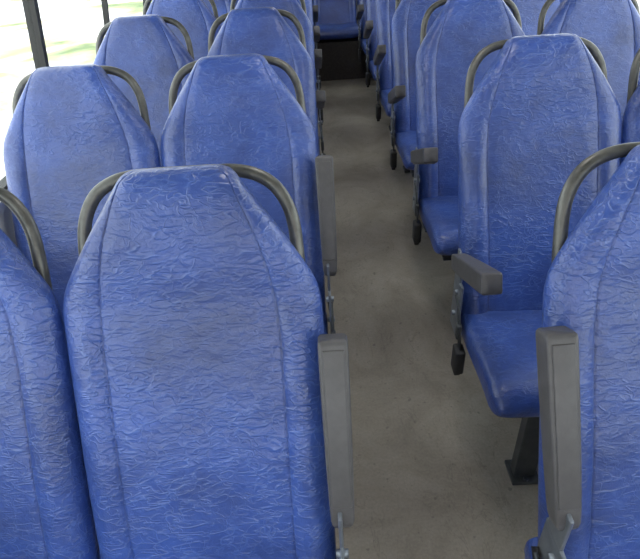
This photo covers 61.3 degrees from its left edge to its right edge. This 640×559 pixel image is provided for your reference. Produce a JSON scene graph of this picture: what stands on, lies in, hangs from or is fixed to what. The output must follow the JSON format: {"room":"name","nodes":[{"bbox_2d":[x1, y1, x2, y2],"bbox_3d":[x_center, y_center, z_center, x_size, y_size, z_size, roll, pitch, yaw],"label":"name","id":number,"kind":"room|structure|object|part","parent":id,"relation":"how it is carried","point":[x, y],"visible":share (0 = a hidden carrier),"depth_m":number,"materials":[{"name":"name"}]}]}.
{"room":"vehicle interior","nodes":[
{"label":"vehicle interior","id":0,"kind":"room"},
{"bbox_2d":[0,189,16,245],"bbox_3d":[-0.938,-0.745,2.060,0.255,2.100,9.450,-3,36,1],"label":"wall","id":1,"kind":"structure","parent":0,"point":[6,220],"depth_m":1.70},
{"bbox_2d":[0,201,6,214],"bbox_3d":[-0.989,-0.591,2.168,0.012,0.030,9.450,-3,36,1],"label":"trim","id":2,"kind":"structure","parent":1,"relation":"attached to","point":[3,206],"depth_m":1.65,"materials":[{"name":"metal"}]},
{"bbox_2d":[0,0,47,189],"bbox_3d":[-0.963,-0.481,1.196,0.187,0.920,1.538,-3,36,1],"label":"window","id":3,"kind":"structure","parent":1,"relation":"in","point":[29,6],"depth_m":1.86,"materials":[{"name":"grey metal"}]},
{"bbox_2d":[36,0,149,66],"bbox_3d":[-0.991,-1.377,2.449,0.187,0.920,1.538,-3,36,1],"label":"window","id":4,"kind":"structure","parent":1,"relation":"in","point":[105,10],"depth_m":2.50,"materials":[{"name":"clear glass"}]},
{"bbox_2d":[315,20,372,80],"bbox_3d":[0.176,-2.538,5.941,2.396,0.372,1.090,-3,36,1],"label":"platform","id":5,"kind":"object","parent":1,"relation":"attached to","point":[340,61],"depth_m":5.50,"materials":[{"name":"carpet"}]},
{"bbox_2d":[312,0,358,39],"bbox_3d":[0.141,-2.908,5.407,0.453,0.846,0.782,-3,36,1],"label":"seat","id":6,"kind":"object","parent":5,"relation":"on","point":[337,19],"visible":0.75,"depth_m":5.54,"materials":[{"name":"blue leather"}]},
{"bbox_3d":[0.136,-3.027,5.529,0.453,0.794,0.393,-3,36,1],"label":"backrest","id":7,"kind":"part","parent":6,"relation":"part of","materials":[{"name":"blue plastic"}]},
{"bbox_2d":[316,22,358,39],"bbox_3d":[0.164,-2.529,5.490,0.453,0.132,0.475,-3,36,1],"label":"cushion","id":8,"kind":"object","parent":6,"relation":"on","point":[328,30],"depth_m":5.31,"materials":[{"name":"blue leather"}]},
{"bbox_2d":[98,78,537,558],"bbox_3d":[0.263,0.063,2.664,2.540,0.050,9.570,-3,36,1],"label":"floor","id":9,"kind":"structure","parent":0,"point":[432,480],"depth_m":2.10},
{"bbox_2d":[0,187,100,558],"bbox_3d":[-0.691,0.528,1.015,0.478,1.221,0.782,-3,36,1],"label":"seat","id":10,"kind":"object","parent":9,"relation":"on","point":[46,512],"visible":0.97,"depth_m":1.00,"materials":[{"name":"blue leather"}]},
{"bbox_3d":[-0.723,-0.047,1.009,0.424,0.245,0.124,-3,36,1],"label":"grab handle","id":11,"kind":"part","parent":10,"relation":"part of","materials":[{"name":"metal"}]},
{"bbox_2d":[3,64,160,334],"bbox_3d":[-0.705,0.063,1.666,0.478,1.221,0.782,-3,36,1],"label":"seat","id":12,"kind":"object","parent":9,"relation":"on","point":[71,128],"visible":0.41,"depth_m":1.62,"materials":[{"name":"blue fabric"}]},
{"bbox_3d":[-0.738,-0.512,1.659,0.424,0.245,0.124,-3,36,1],"label":"grab handle","id":13,"kind":"part","parent":12,"relation":"part of","materials":[{"name":"metal"}]},
{"bbox_2d":[93,14,194,166],"bbox_3d":[-0.719,-0.402,2.317,0.478,1.221,0.782,-3,36,1],"label":"seat","id":14,"kind":"object","parent":9,"relation":"on","point":[145,47],"visible":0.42,"depth_m":2.25,"materials":[{"name":"blue leather"}]},
{"bbox_3d":[-0.752,-0.977,2.310,0.424,0.245,0.124,-3,36,1],"label":"grab handle","id":15,"kind":"part","parent":14,"relation":"part of","materials":[{"name":"metal"}]},
{"bbox_2d":[142,0,220,60],"bbox_3d":[-0.734,-0.868,2.967,0.478,1.221,0.782,-3,36,1],"label":"seat","id":16,"kind":"object","parent":9,"relation":"on","point":[195,16],"visible":0.17,"depth_m":2.90,"materials":[{"name":"blue leather"}]},
{"bbox_3d":[-0.766,-1.442,2.961,0.424,0.245,0.124,-3,36,1],"label":"grab handle","id":17,"kind":"part","parent":16,"relation":"part of","materials":[{"name":"metal"}]},
{"bbox_2d":[63,164,354,558],"bbox_3d":[-0.188,0.499,1.006,0.519,1.221,0.782,-3,36,1],"label":"seat","id":18,"kind":"object","parent":9,"relation":"on","point":[212,394],"visible":1,"depth_m":0.98,"materials":[{"name":"blue fabric"}]},
{"bbox_3d":[-0.241,-0.074,1.000,0.424,0.245,0.124,-3,36,1],"label":"grab handle","id":19,"kind":"part","parent":18,"relation":"part of","materials":[{"name":"metal"}]},
{"bbox_3d":[0.032,0.275,0.964,0.053,0.354,0.059,-3,9,1],"label":"armrest","id":20,"kind":"part","parent":18,"relation":"part of","materials":[{"name":"grey plastic"}]},
{"bbox_2d":[203,0,236,26],"bbox_3d":[-0.748,-1.333,3.618,0.478,1.221,0.782,-3,36,1],"label":"seat","id":21,"kind":"object","parent":9,"relation":"on","point":[223,6],"visible":0.02,"depth_m":3.57,"materials":[{"name":"blue leather"}]},
{"bbox_2d":[160,53,336,333],"bbox_3d":[-0.200,0.034,1.657,0.523,1.221,0.782,-3,36,1],"label":"seat","id":22,"kind":"object","parent":9,"relation":"on","point":[236,108],"visible":0.47,"depth_m":1.61,"materials":[{"name":"blue leather"}]},
{"bbox_3d":[-0.256,-0.539,1.650,0.424,0.245,0.124,-3,36,1],"label":"grab handle","id":23,"kind":"part","parent":22,"relation":"part of","materials":[{"name":"metal"}]},
{"bbox_2d":[323,313,327,333],"bbox_3d":[-0.210,0.262,1.630,0.478,0.132,0.475,-3,36,1],"label":"cushion","id":24,"kind":"object","parent":22,"relation":"on","point":[325,319],"depth_m":1.73,"materials":[{"name":"blue leather"}]},
{"bbox_3d":[0.022,-0.187,1.617,0.053,0.354,0.059,-3,9,1],"label":"armrest","id":25,"kind":"part","parent":22,"relation":"part of","materials":[{"name":"grey plastic"}]},
{"bbox_3d":[0.040,0.140,1.706,0.016,0.125,0.081,-3,36,1],"label":"recline lever","id":26,"kind":"part","parent":22,"relation":"part of","materials":[{"name":"paint"}]},
{"bbox_2d":[207,7,330,156],"bbox_3d":[-0.215,-0.431,2.307,0.523,1.221,0.782,-3,36,1],"label":"seat","id":27,"kind":"object","parent":9,"relation":"on","point":[259,30],"visible":0.3,"depth_m":2.23,"materials":[{"name":"blue leather"}]},
{"bbox_3d":[-0.270,-1.004,2.301,0.424,0.245,0.124,-3,36,1],"label":"grab handle","id":28,"kind":"part","parent":27,"relation":"part of","materials":[{"name":"metal"}]},
{"bbox_2d":[230,0,325,154],"bbox_3d":[-0.229,-0.896,2.958,0.523,1.221,0.782,-3,36,1],"label":"seat","id":29,"kind":"object","parent":9,"relation":"on","point":[292,6],"visible":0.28,"depth_m":2.89,"materials":[{"name":"blue leather"}]},
{"bbox_3d":[-0.284,-1.470,2.952,0.424,0.245,0.124,-3,36,1],"label":"grab handle","id":30,"kind":"part","parent":29,"relation":"part of","materials":[{"name":"metal"}]},
{"bbox_3d":[-0.267,-1.166,2.971,0.478,0.794,0.393,-3,36,1],"label":"backrest","id":31,"kind":"part","parent":29,"relation":"part of","materials":[{"name":"blue plastic"}]},
{"bbox_3d":[0.002,-0.926,2.790,0.053,0.059,0.354,-3,13,1],"label":"armrest","id":32,"kind":"part","parent":29,"relation":"part of","materials":[{"name":"grey plastic"}]},
{"bbox_3d":[0.011,-0.790,3.007,0.016,0.125,0.081,-3,36,1],"label":"recline lever","id":33,"kind":"part","parent":29,"relation":"part of","materials":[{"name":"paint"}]},
{"bbox_2d":[297,0,322,124],"bbox_3d":[-0.243,-1.361,3.609,0.523,1.221,0.782,-3,36,1],"label":"seat","id":34,"kind":"object","parent":9,"relation":"on","point":[317,52],"visible":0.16,"depth_m":3.56,"materials":[{"name":"blue leather"}]},
{"bbox_3d":[-0.281,-1.631,3.622,0.478,0.794,0.393,-3,36,1],"label":"backrest","id":35,"kind":"part","parent":34,"relation":"part of","materials":[{"name":"blue plastic"}]},
{"bbox_3d":[-0.013,-1.397,3.439,0.053,0.059,0.354,-3,11,1],"label":"armrest","id":36,"kind":"part","parent":34,"relation":"part of","materials":[{"name":"grey plastic"}]},
{"bbox_2d":[312,2,317,48],"bbox_3d":[-0.272,-2.292,4.910,0.523,1.221,0.782,-3,36,1],"label":"seat","id":37,"kind":"object","parent":9,"relation":"on","point":[315,7],"visible":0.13,"depth_m":4.65,"materials":[{"name":"blue plastic"}]},
{"bbox_3d":[-0.042,-2.326,4.741,0.053,0.059,0.354,-3,11,1],"label":"armrest","id":38,"kind":"part","parent":37,"relation":"part of","materials":[{"name":"grey plastic"}]},
{"bbox_2d":[311,0,320,89],"bbox_3d":[-0.258,-1.826,4.260,0.523,1.221,0.782,-3,36,1],"label":"seat","id":39,"kind":"object","parent":9,"relation":"on","point":[316,29],"visible":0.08,"depth_m":4.07,"materials":[{"name":"blue plastic"}]},
{"bbox_3d":[-0.027,-1.854,4.092,0.053,0.059,0.354,-3,14,1],"label":"armrest","id":40,"kind":"part","parent":39,"relation":"part of","materials":[{"name":"grey plastic"}]},
{"bbox_2d":[356,0,368,61],"bbox_3d":[0.591,-2.341,4.894,0.535,1.221,0.782,-3,36,1],"label":"seat","id":41,"kind":"object","parent":9,"relation":"on","point":[361,13],"visible":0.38,"depth_m":4.90,"materials":[{"name":"blue leather"}]},
{"bbox_3d":[0.347,-2.340,4.736,0.053,0.059,0.354,-3,15,1],"label":"armrest","id":42,"kind":"part","parent":41,"relation":"part of","materials":[{"name":"grey plastic"}]},
{"bbox_3d":[0.599,-2.613,4.907,0.490,0.794,0.393,-3,36,1],"label":"backrest","id":43,"kind":"part","parent":41,"relation":"part of","materials":[{"name":"blue plastic"}]},
{"bbox_2d":[360,39,368,55],"bbox_3d":[0.626,-2.115,4.867,0.490,0.132,0.475,-3,36,1],"label":"cushion","id":44,"kind":"object","parent":41,"relation":"on","point":[362,41],"depth_m":4.85,"materials":[{"name":"blue leather"}]},
{"bbox_2d":[363,0,394,130],"bbox_3d":[0.606,-1.875,4.244,0.535,1.221,0.782,-3,36,1],"label":"seat","id":45,"kind":"object","parent":9,"relation":"on","point":[370,29],"visible":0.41,"depth_m":4.25,"materials":[{"name":"blue leather"}]},
{"bbox_3d":[0.361,-1.882,4.083,0.053,0.059,0.354,-3,12,1],"label":"armrest","id":46,"kind":"part","parent":45,"relation":"part of","materials":[{"name":"grey plastic"}]},
{"bbox_3d":[0.613,-2.148,4.256,0.490,0.794,0.393,-3,36,1],"label":"backrest","id":47,"kind":"part","parent":45,"relation":"part of","materials":[{"name":"blue plastic"}]},
{"bbox_2d":[368,60,376,80],"bbox_3d":[0.641,-1.650,4.216,0.490,0.132,0.475,-3,36,1],"label":"cushion","id":48,"kind":"object","parent":45,"relation":"on","point":[372,68],"depth_m":4.16,"materials":[{"name":"blue leather"}]},
{"bbox_2d":[373,0,409,172],"bbox_3d":[0.620,-1.410,3.593,0.535,1.221,0.782,-3,36,1],"label":"seat","id":49,"kind":"object","parent":9,"relation":"on","point":[385,9],"visible":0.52,"depth_m":3.58,"materials":[{"name":"blue fabric"}]},
{"bbox_3d":[0.375,-1.420,3.432,0.053,0.059,0.354,-3,11,1],"label":"armrest","id":50,"kind":"part","parent":49,"relation":"part of","materials":[{"name":"grey plastic"}]},
{"bbox_2d":[379,88,392,116],"bbox_3d":[0.655,-1.185,3.566,0.490,0.132,0.475,-3,36,1],"label":"cushion","id":51,"kind":"object","parent":49,"relation":"on","point":[383,92],"depth_m":3.54,"materials":[{"name":"blue leather"}]},
{"bbox_3d":[0.627,-1.683,3.606,0.490,0.794,0.393,-3,36,1],"label":"backrest","id":52,"kind":"part","parent":49,"relation":"part of","materials":[{"name":"blue fabric"}]},
{"bbox_3d":[0.668,-1.009,3.738,0.400,0.395,0.420,-3,36,1],"label":"seat frame","id":53,"kind":"part","parent":49,"relation":"part of","materials":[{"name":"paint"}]},
{"bbox_2d":[388,0,443,231],"bbox_3d":[0.634,-0.945,2.942,0.535,1.221,0.782,-3,36,1],"label":"seat","id":54,"kind":"object","parent":9,"relation":"on","point":[408,16],"visible":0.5,"depth_m":2.92,"materials":[{"name":"blue leather"}]},
{"bbox_3d":[0.404,-0.813,3.000,0.016,0.125,0.081,-3,36,1],"label":"recline lever","id":55,"kind":"part","parent":54,"relation":"part of","materials":[{"name":"paint"}]},
{"bbox_3d":[0.390,-0.948,2.783,0.053,0.059,0.354,-3,13,1],"label":"armrest","id":56,"kind":"part","parent":54,"relation":"part of","materials":[{"name":"grey plastic"}]},
{"bbox_3d":[0.624,-1.521,2.935,0.434,0.245,0.124,-3,36,1],"label":"grab handle","id":57,"kind":"part","parent":54,"relation":"part of","materials":[{"name":"metal"}]},
{"bbox_2d":[394,130,416,169],"bbox_3d":[0.669,-0.720,2.915,0.490,0.132,0.475,-3,36,1],"label":"cushion","id":58,"kind":"object","parent":54,"relation":"on","point":[405,141],"depth_m":2.86,"materials":[{"name":"blue leather"}]},
{"bbox_3d":[0.642,-1.218,2.955,0.490,0.794,0.393,-3,36,1],"label":"backrest","id":59,"kind":"part","parent":54,"relation":"part of","materials":[{"name":"blue plastic"}]},
{"bbox_3d":[0.682,-0.544,3.087,0.400,0.395,0.420,-3,36,1],"label":"seat frame","id":60,"kind":"part","parent":54,"relation":"part of","materials":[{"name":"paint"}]},
{"bbox_2d":[411,0,524,260],"bbox_3d":[0.649,-0.480,2.291,0.535,1.221,0.782,-3,36,1],"label":"seat","id":61,"kind":"object","parent":9,"relation":"on","point":[461,29],"visible":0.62,"depth_m":2.25,"materials":[{"name":"blue leather"}]},
{"bbox_3d":[0.418,-0.347,2.349,0.016,0.125,0.081,-3,36,1],"label":"recline lever","id":62,"kind":"part","parent":61,"relation":"part of","materials":[{"name":"paint"}]},
{"bbox_3d":[0.404,-0.486,2.131,0.053,0.059,0.354,-3,12,1],"label":"armrest","id":63,"kind":"part","parent":61,"relation":"part of","materials":[{"name":"grey plastic"}]},
{"bbox_2d":[418,192,458,255],"bbox_3d":[0.684,-0.254,2.264,0.490,0.132,0.475,-3,36,1],"label":"cushion","id":64,"kind":"object","parent":61,"relation":"on","point":[438,211],"depth_m":2.19,"materials":[{"name":"blue leather"}]},
{"bbox_3d":[0.697,-0.079,2.437,0.400,0.395,0.420,-3,36,1],"label":"seat frame","id":65,"kind":"part","parent":61,"relation":"part of","materials":[{"name":"paint"}]},
{"bbox_3d":[0.639,-1.056,2.284,0.434,0.245,0.124,-3,36,1],"label":"grab handle","id":66,"kind":"part","parent":61,"relation":"part of","materials":[{"name":"metal"}]},
{"bbox_2d":[507,0,562,35],"bbox_3d":[1.151,-0.974,2.933,0.490,1.221,0.782,-3,36,1],"label":"seat","id":67,"kind":"object","parent":9,"relation":"on","point":[529,10],"visible":0.02,"depth_m":2.89,"materials":[{"name":"blue leather"}]},
{"bbox_2d":[450,33,621,484],"bbox_3d":[0.663,-0.015,1.641,0.535,1.221,0.782,-3,36,1],"label":"seat","id":68,"kind":"object","parent":9,"relation":"on","point":[546,103],"visible":0.77,"depth_m":1.61,"materials":[{"name":"blue fabric"}]},
{"bbox_3d":[0.432,0.118,1.699,0.016,0.125,0.081,-3,36,1],"label":"recline lever","id":69,"kind":"part","parent":68,"relation":"part of","materials":[{"name":"paint"}]},
{"bbox_3d":[0.418,-0.022,1.480,0.053,0.059,0.354,-3,12,1],"label":"armrest","id":70,"kind":"part","parent":68,"relation":"part of","materials":[{"name":"grey plastic"}]},
{"bbox_2d":[461,310,541,417],"bbox_3d":[0.698,0.211,1.614,0.490,0.132,0.475,-3,36,1],"label":"cushion","id":71,"kind":"object","parent":68,"relation":"on","point":[500,344],"depth_m":1.53,"materials":[{"name":"blue fabric"}]},
{"bbox_3d":[0.711,0.387,1.786,0.400,0.395,0.420,-3,36,1],"label":"seat frame","id":72,"kind":"part","parent":68,"relation":"part of","materials":[{"name":"paint"}]},
{"bbox_3d":[0.653,-0.591,1.634,0.434,0.245,0.124,-3,36,1],"label":"grab handle","id":73,"kind":"part","parent":68,"relation":"part of","materials":[{"name":"metal"}]},
{"bbox_3d":[0.670,-0.287,1.653,0.490,0.794,0.393,-3,36,1],"label":"backrest","id":74,"kind":"part","parent":68,"relation":"part of","materials":[{"name":"blue plastic"}]},
{"bbox_2d":[524,142,639,558],"bbox_3d":[0.651,0.461,0.978,0.528,1.221,0.782,-3,36,1],"label":"seat","id":75,"kind":"object","parent":9,"relation":"on","point":[588,339],"visible":1,"depth_m":0.94,"materials":[{"name":"blue leather"}]},
{"bbox_2d":[524,537,537,558],"bbox_3d":[0.683,0.686,0.951,0.490,0.132,0.475,-3,36,1],"label":"cushion","id":76,"kind":"object","parent":75,"relation":"on","point":[528,550],"depth_m":1.13,"materials":[{"name":"blue leather"}]},
{"bbox_3d":[0.417,0.593,1.036,0.016,0.125,0.081,-3,36,1],"label":"recline lever","id":77,"kind":"part","parent":75,"relation":"part of","materials":[{"name":"paint"}]},
{"bbox_3d":[0.409,0.258,0.917,0.053,0.354,0.059,-6,8,3],"label":"armrest","id":78,"kind":"part","parent":75,"relation":"part of","materials":[{"name":"grey plastic"}]},
{"bbox_3d":[0.637,-0.115,0.971,0.434,0.245,0.124,-3,36,1],"label":"grab handle","id":79,"kind":"part","parent":75,"relation":"part of","materials":[{"name":"metal"}]},
{"bbox_2d":[537,0,639,133],"bbox_3d":[1.165,-0.509,2.282,0.490,1.221,0.782,-3,36,1],"label":"seat","id":80,"kind":"object","parent":9,"relation":"on","point":[613,26],"visible":0.31,"depth_m":2.22,"materials":[{"name":"blue fabric"}]},
{"bbox_3d":[1.133,-1.084,2.275,0.434,0.245,0.124,-3,36,1],"label":"grab handle","id":81,"kind":"part","parent":80,"relation":"part of","materials":[{"name":"metal"}]},
{"bbox_2d":[620,48,639,163],"bbox_3d":[1.180,-0.044,1.631,0.490,1.221,0.782,-3,36,1],"label":"seat","id":82,"kind":"object","parent":9,"relation":"on","point":[630,122],"visible":0.26,"depth_m":1.61,"materials":[{"name":"blue leather"}]},
{"bbox_3d":[1.165,-0.315,1.644,0.490,0.794,0.393,-3,36,1],"label":"backrest","id":83,"kind":"part","parent":82,"relation":"part of","materials":[{"name":"blue fabric"}]},
{"bbox_3d":[1.147,-0.619,1.624,0.434,0.245,0.124,-3,36,1],"label":"grab handle","id":84,"kind":"part","parent":82,"relation":"part of","materials":[{"name":"metal"}]},
{"label":"outside","id":85,"kind":"structure","parent":0,"visible":0},
{"bbox_2d":[0,0,639,179],"bbox_3d":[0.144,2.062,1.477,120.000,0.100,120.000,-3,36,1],"label":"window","id":86,"kind":"structure","parent":85,"point":[71,28],"depth_m":13.34,"materials":[{"name":"glass"}]}
]}

